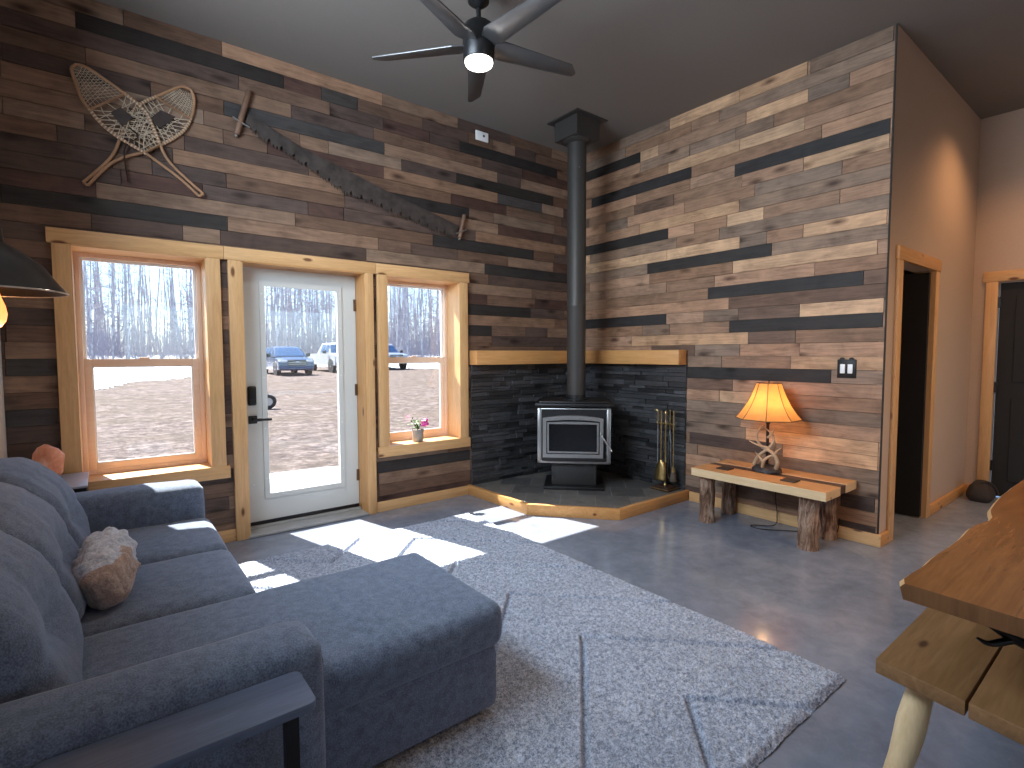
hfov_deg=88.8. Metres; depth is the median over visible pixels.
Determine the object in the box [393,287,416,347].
tree
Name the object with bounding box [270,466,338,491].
patio
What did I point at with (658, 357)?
mantel beam
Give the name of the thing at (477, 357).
mantel beam
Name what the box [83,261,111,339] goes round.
tree
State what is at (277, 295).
tree
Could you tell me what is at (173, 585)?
seat cushion
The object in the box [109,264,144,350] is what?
tree
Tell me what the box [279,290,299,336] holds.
tree
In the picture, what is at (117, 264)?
tree
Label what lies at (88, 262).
tree
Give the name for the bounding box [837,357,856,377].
light switch
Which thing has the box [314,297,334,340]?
tree
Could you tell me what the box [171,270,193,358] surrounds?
tree
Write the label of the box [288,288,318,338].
tree
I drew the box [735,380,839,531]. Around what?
table lamp
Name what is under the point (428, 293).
tree
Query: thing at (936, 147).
wall
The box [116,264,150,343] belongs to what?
tree
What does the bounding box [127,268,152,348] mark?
tree
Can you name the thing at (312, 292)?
tree
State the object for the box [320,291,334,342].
tree
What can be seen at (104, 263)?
tree
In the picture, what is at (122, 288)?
tree
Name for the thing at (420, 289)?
tree
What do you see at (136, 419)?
ground
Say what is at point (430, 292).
tree
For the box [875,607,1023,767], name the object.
bench
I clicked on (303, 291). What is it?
tree
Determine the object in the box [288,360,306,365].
grille
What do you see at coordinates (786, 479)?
coaster
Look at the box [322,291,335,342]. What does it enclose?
tree
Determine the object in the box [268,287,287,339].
tree
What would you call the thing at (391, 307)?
tree
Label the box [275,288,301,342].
tree
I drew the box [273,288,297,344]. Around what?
tree
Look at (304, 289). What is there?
tree
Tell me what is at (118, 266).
tree
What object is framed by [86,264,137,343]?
tree
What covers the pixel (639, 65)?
ceiling
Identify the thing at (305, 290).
tree
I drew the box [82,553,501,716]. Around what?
cushion
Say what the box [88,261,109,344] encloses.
tree
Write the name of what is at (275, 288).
tree
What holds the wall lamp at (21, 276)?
attached to the wall at (3, 439)
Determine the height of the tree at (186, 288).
14.432 m
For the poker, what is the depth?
5.04 m
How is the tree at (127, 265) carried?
on the ground
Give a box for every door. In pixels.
[223,246,376,540]
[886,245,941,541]
[977,269,1023,496]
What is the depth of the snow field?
28.54 m
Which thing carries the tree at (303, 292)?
on the ground
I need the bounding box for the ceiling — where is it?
[95,0,1023,152]
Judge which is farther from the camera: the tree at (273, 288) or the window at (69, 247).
the tree at (273, 288)
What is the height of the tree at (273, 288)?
14.400 m
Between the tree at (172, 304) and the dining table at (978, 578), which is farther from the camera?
the tree at (172, 304)
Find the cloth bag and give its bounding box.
[966,480,999,502]
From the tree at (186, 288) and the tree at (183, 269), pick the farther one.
the tree at (183, 269)
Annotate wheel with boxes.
[267,394,276,408]
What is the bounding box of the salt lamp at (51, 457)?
[32,444,64,477]
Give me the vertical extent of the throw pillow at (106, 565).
0.228 m
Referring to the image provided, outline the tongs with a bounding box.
[667,410,671,478]
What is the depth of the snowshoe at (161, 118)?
3.47 m
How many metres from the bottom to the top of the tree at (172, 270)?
13.532 m
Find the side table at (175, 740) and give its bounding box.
[33,671,315,767]
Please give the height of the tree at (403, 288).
15.172 m
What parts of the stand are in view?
post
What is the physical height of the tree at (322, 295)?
12.413 m
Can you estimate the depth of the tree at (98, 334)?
43.44 m
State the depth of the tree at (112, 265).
45.95 m
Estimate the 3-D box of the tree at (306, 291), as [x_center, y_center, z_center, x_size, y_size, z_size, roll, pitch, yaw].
[-19.846,-7.639,52.732,3.806,10.528,2.792,-2,4,-26]
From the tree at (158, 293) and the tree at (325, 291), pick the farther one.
the tree at (325, 291)
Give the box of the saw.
[232,89,465,239]
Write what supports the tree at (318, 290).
on the ground
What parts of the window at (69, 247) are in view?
casing, sash, frame, sash, sill, casing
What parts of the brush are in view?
handle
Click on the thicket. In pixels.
(167, 269)
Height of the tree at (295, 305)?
15.306 m
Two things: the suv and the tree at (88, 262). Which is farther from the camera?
the tree at (88, 262)
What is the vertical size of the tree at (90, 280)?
12.469 m
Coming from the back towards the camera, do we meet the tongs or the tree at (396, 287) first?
the tree at (396, 287)
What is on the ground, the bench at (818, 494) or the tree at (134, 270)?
the tree at (134, 270)
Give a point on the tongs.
(669, 410)
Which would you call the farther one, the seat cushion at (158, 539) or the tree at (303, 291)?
the tree at (303, 291)
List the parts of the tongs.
handle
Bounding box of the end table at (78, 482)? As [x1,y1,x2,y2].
[60,472,88,492]
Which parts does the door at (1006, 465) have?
casing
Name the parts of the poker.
handle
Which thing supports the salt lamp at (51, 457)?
on the end table at (78, 482)
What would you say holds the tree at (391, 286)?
on the ground
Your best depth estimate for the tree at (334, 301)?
51.15 m
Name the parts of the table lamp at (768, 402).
stem, lamp shade, trim, cord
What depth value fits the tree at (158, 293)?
49.61 m
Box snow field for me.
[87,354,439,389]
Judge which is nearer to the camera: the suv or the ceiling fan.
the ceiling fan
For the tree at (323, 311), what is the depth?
49.64 m
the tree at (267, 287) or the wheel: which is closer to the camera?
the wheel
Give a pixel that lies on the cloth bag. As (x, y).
(983, 491)
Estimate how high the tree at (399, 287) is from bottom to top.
9.062 m
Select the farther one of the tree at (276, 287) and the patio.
the tree at (276, 287)
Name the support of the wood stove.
on the hearth
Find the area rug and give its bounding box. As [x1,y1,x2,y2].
[239,512,845,767]
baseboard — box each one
[218,486,467,542]
[689,491,880,547]
[879,484,965,546]
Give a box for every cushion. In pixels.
[0,457,90,548]
[0,482,86,618]
[0,530,83,703]
[80,549,255,636]
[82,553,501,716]
[127,518,227,564]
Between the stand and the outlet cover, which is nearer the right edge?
the stand
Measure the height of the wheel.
0.360 m
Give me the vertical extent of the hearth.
0.094 m
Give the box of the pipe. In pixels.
[547,108,607,394]
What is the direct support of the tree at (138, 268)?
on the ground
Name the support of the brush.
hanging from the stand
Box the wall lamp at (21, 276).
[0,227,68,326]
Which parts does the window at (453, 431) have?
casing, sash, sash, frame, sill, casing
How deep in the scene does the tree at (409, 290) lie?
64.64 m
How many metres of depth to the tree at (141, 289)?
46.36 m
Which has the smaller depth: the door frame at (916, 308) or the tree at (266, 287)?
the door frame at (916, 308)
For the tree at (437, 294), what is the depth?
62.14 m
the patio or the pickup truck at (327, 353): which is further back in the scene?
the pickup truck at (327, 353)
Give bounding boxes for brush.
[670,411,675,481]
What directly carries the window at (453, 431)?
in the wall at (511, 191)
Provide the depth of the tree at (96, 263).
52.29 m
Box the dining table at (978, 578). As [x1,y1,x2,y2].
[899,480,1023,648]
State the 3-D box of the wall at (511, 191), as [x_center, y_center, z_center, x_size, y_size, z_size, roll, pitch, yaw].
[-0.224,-0.726,5.365,7.638,3.592,0.292,-3,4,-38]
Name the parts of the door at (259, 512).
casing, handle plate, lever, glass frame, casing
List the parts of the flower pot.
pot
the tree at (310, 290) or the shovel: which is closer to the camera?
the shovel
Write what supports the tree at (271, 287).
on the ground
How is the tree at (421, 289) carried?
on the ground
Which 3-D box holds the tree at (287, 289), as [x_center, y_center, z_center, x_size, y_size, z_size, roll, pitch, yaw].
[-23.813,-8.920,55.590,3.552,12.476,3.740,2,4,34]
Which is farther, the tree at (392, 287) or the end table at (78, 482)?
the tree at (392, 287)
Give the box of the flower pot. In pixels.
[408,417,428,441]
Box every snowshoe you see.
[69,63,203,196]
[82,85,195,186]
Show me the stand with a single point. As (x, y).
(664, 487)
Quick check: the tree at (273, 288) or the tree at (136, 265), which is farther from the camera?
the tree at (273, 288)
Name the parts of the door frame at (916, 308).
casing, casing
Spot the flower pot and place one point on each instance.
(417, 433)
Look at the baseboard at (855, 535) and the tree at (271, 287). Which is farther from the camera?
the tree at (271, 287)
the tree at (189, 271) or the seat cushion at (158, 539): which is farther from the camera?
the tree at (189, 271)
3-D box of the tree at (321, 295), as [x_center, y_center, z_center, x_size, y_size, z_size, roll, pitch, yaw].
[-19.964,-8.391,53.790,3.354,11.831,3.185,2,4,36]
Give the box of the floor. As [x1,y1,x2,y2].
[225,493,1023,767]
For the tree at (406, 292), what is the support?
on the ground
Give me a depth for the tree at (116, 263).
49.03 m
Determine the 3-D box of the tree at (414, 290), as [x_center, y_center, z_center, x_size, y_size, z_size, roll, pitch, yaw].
[-13.745,-9.703,74.860,5.220,11.560,4.503,3,4,40]
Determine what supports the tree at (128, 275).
on the ground
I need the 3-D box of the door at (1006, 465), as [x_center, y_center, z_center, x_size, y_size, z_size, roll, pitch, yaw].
[4.851,0.028,4.650,0.088,2.140,1.055,-3,4,-38]
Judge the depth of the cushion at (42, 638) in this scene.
1.32 m
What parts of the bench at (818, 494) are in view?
leg, leg, leg, leg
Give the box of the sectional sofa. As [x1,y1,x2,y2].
[0,457,501,767]
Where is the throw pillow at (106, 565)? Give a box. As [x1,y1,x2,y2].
[71,527,140,609]
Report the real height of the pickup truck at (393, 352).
1.924 m
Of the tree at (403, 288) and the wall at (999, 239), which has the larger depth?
the tree at (403, 288)
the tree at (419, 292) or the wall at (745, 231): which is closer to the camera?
the wall at (745, 231)
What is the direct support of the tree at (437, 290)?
on the ground
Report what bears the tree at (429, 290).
on the ground
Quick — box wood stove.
[535,394,613,490]
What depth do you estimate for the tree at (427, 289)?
66.13 m
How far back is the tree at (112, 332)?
40.80 m
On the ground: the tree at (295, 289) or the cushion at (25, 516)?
the tree at (295, 289)
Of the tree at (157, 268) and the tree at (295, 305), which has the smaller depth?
the tree at (295, 305)
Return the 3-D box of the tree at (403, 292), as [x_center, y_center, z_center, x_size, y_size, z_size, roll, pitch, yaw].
[-11.597,-8.858,57.051,3.192,12.546,3.361,1,3,16]
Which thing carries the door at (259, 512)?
in the wall at (511, 191)
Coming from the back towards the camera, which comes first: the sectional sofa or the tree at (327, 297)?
the tree at (327, 297)
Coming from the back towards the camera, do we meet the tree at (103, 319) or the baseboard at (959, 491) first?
the tree at (103, 319)
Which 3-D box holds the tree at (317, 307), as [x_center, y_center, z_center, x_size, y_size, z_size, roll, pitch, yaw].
[-19.762,-9.784,53.202,3.864,14.692,3.387,-2,4,-32]
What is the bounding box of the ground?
[95,352,439,472]
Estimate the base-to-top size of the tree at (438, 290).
16.218 m
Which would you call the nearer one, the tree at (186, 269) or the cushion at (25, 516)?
the cushion at (25, 516)
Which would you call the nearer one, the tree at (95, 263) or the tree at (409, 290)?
the tree at (95, 263)
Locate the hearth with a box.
[467,470,688,519]
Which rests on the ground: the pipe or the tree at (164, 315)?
the tree at (164, 315)
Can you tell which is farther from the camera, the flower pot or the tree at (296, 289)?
the tree at (296, 289)
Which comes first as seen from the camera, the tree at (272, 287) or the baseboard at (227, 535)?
the baseboard at (227, 535)
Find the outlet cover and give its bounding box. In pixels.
[475,130,487,142]
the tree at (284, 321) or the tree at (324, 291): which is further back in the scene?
the tree at (324, 291)
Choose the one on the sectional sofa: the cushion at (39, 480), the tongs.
the cushion at (39, 480)
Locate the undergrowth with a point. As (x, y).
(105, 348)
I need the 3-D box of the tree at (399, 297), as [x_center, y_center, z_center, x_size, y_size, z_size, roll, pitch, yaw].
[-12.163,-11.668,56.000,4.303,18.344,3.771,0,3,10]
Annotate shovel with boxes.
[655,410,665,480]
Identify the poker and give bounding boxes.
[655,408,658,462]
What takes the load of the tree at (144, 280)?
on the ground
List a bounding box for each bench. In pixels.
[691,459,856,551]
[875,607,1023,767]
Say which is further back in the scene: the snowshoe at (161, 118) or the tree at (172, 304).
the tree at (172, 304)
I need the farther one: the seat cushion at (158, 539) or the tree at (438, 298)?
the tree at (438, 298)
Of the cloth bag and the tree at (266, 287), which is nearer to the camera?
the cloth bag
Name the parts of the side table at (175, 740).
leg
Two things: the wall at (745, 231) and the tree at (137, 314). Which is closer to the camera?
the wall at (745, 231)
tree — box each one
[83,261,107,339]
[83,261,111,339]
[83,261,124,358]
[83,262,115,336]
[85,262,110,356]
[85,262,119,343]
[85,263,135,355]
[86,263,115,345]
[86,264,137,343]
[87,262,136,358]
[87,263,108,333]
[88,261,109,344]
[96,263,143,353]
[99,263,117,334]
[100,266,123,330]
[101,264,157,358]
[104,263,141,358]
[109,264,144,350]
[110,264,146,350]
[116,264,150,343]
[120,265,152,340]
[120,265,163,344]
[122,270,145,336]
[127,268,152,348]
[131,268,162,353]
[133,265,150,333]
[138,280,161,353]
[139,268,173,354]
[141,268,189,345]
[146,267,189,354]
[150,268,180,345]
[152,268,193,358]
[166,271,193,333]
[169,270,193,353]
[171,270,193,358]
[175,269,190,352]
[177,269,193,331]
[177,288,194,352]
[264,287,280,345]
[265,287,282,333]
[265,287,282,345]
[265,287,302,346]
[265,288,280,345]
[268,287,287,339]
[270,288,299,345]
[272,288,293,345]
[272,289,307,346]
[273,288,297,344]
[274,287,303,344]
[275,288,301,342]
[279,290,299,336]
[284,289,313,346]
[286,288,317,346]
[286,290,319,333]
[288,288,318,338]
[288,292,315,345]
[289,289,315,353]
[299,291,321,350]
[300,291,331,350]
[301,295,335,344]
[302,289,317,335]
[302,290,320,352]
[302,290,325,352]
[303,290,333,346]
[303,291,334,342]
[305,290,323,351]
[312,295,333,339]
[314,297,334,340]
[315,290,334,335]
[320,291,333,342]
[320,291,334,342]
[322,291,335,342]
[327,292,335,339]
[388,286,397,340]
[388,286,405,351]
[388,287,412,345]
[388,287,414,350]
[388,288,420,356]
[389,287,416,349]
[389,288,415,339]
[389,292,415,349]
[392,287,412,339]
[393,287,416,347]
[402,289,439,356]
[403,290,419,354]
[403,291,418,342]
[409,289,432,354]
[409,290,425,335]
[416,290,434,338]
[417,289,431,347]
[417,289,438,354]
[424,290,439,352]
[424,298,439,341]
[425,290,435,353]
[425,292,434,337]
[427,294,439,355]
[428,290,438,348]
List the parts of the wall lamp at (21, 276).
bulb, lamp shade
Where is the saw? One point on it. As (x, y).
(348, 181)
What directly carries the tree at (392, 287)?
on the ground
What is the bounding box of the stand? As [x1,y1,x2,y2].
[650,411,679,492]
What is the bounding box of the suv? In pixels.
[266,346,313,375]
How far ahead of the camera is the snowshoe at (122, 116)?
3.34 m
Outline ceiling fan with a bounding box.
[372,0,574,101]
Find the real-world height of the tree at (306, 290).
14.549 m
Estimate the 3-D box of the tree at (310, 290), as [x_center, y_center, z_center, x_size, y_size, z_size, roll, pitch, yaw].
[-23.382,-8.699,61.077,3.094,11.285,2.712,3,4,42]
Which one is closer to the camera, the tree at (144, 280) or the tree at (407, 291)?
the tree at (144, 280)
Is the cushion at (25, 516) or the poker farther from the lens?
the poker
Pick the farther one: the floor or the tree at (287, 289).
the tree at (287, 289)
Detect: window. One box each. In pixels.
[45,226,230,490]
[375,263,470,457]
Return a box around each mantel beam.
[470,350,566,364]
[585,350,685,364]
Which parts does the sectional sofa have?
arm, arm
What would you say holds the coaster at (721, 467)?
on the bench at (818, 494)
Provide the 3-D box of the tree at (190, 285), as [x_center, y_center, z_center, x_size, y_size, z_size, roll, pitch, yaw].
[-28.860,-9.233,46.860,4.210,14.272,2.858,-1,3,-22]
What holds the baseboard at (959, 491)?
attached to the wall at (936, 147)
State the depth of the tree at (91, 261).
50.77 m
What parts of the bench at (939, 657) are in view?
leg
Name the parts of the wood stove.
door, gasket frame, door glass, ash drawer frame, surround frame, plate, plate, panel, door handle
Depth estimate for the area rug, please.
2.21 m
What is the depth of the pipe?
4.99 m
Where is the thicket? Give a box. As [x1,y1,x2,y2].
[83,262,438,353]
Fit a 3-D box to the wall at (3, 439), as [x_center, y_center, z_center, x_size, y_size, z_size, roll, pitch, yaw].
[-0.399,-0.395,-0.449,0.200,3.592,9.260,-3,4,-38]
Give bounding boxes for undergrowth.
[86,320,439,358]
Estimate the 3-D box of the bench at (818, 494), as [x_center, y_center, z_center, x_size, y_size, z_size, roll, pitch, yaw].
[1.979,0.916,4.031,0.547,0.458,1.013,-3,4,-38]
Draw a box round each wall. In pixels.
[0,0,567,531]
[0,333,7,458]
[585,23,897,533]
[877,25,980,534]
[904,108,1023,483]
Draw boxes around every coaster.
[716,466,733,470]
[780,477,799,482]
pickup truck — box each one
[308,343,336,372]
[389,344,407,368]
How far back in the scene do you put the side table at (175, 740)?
1.12 m

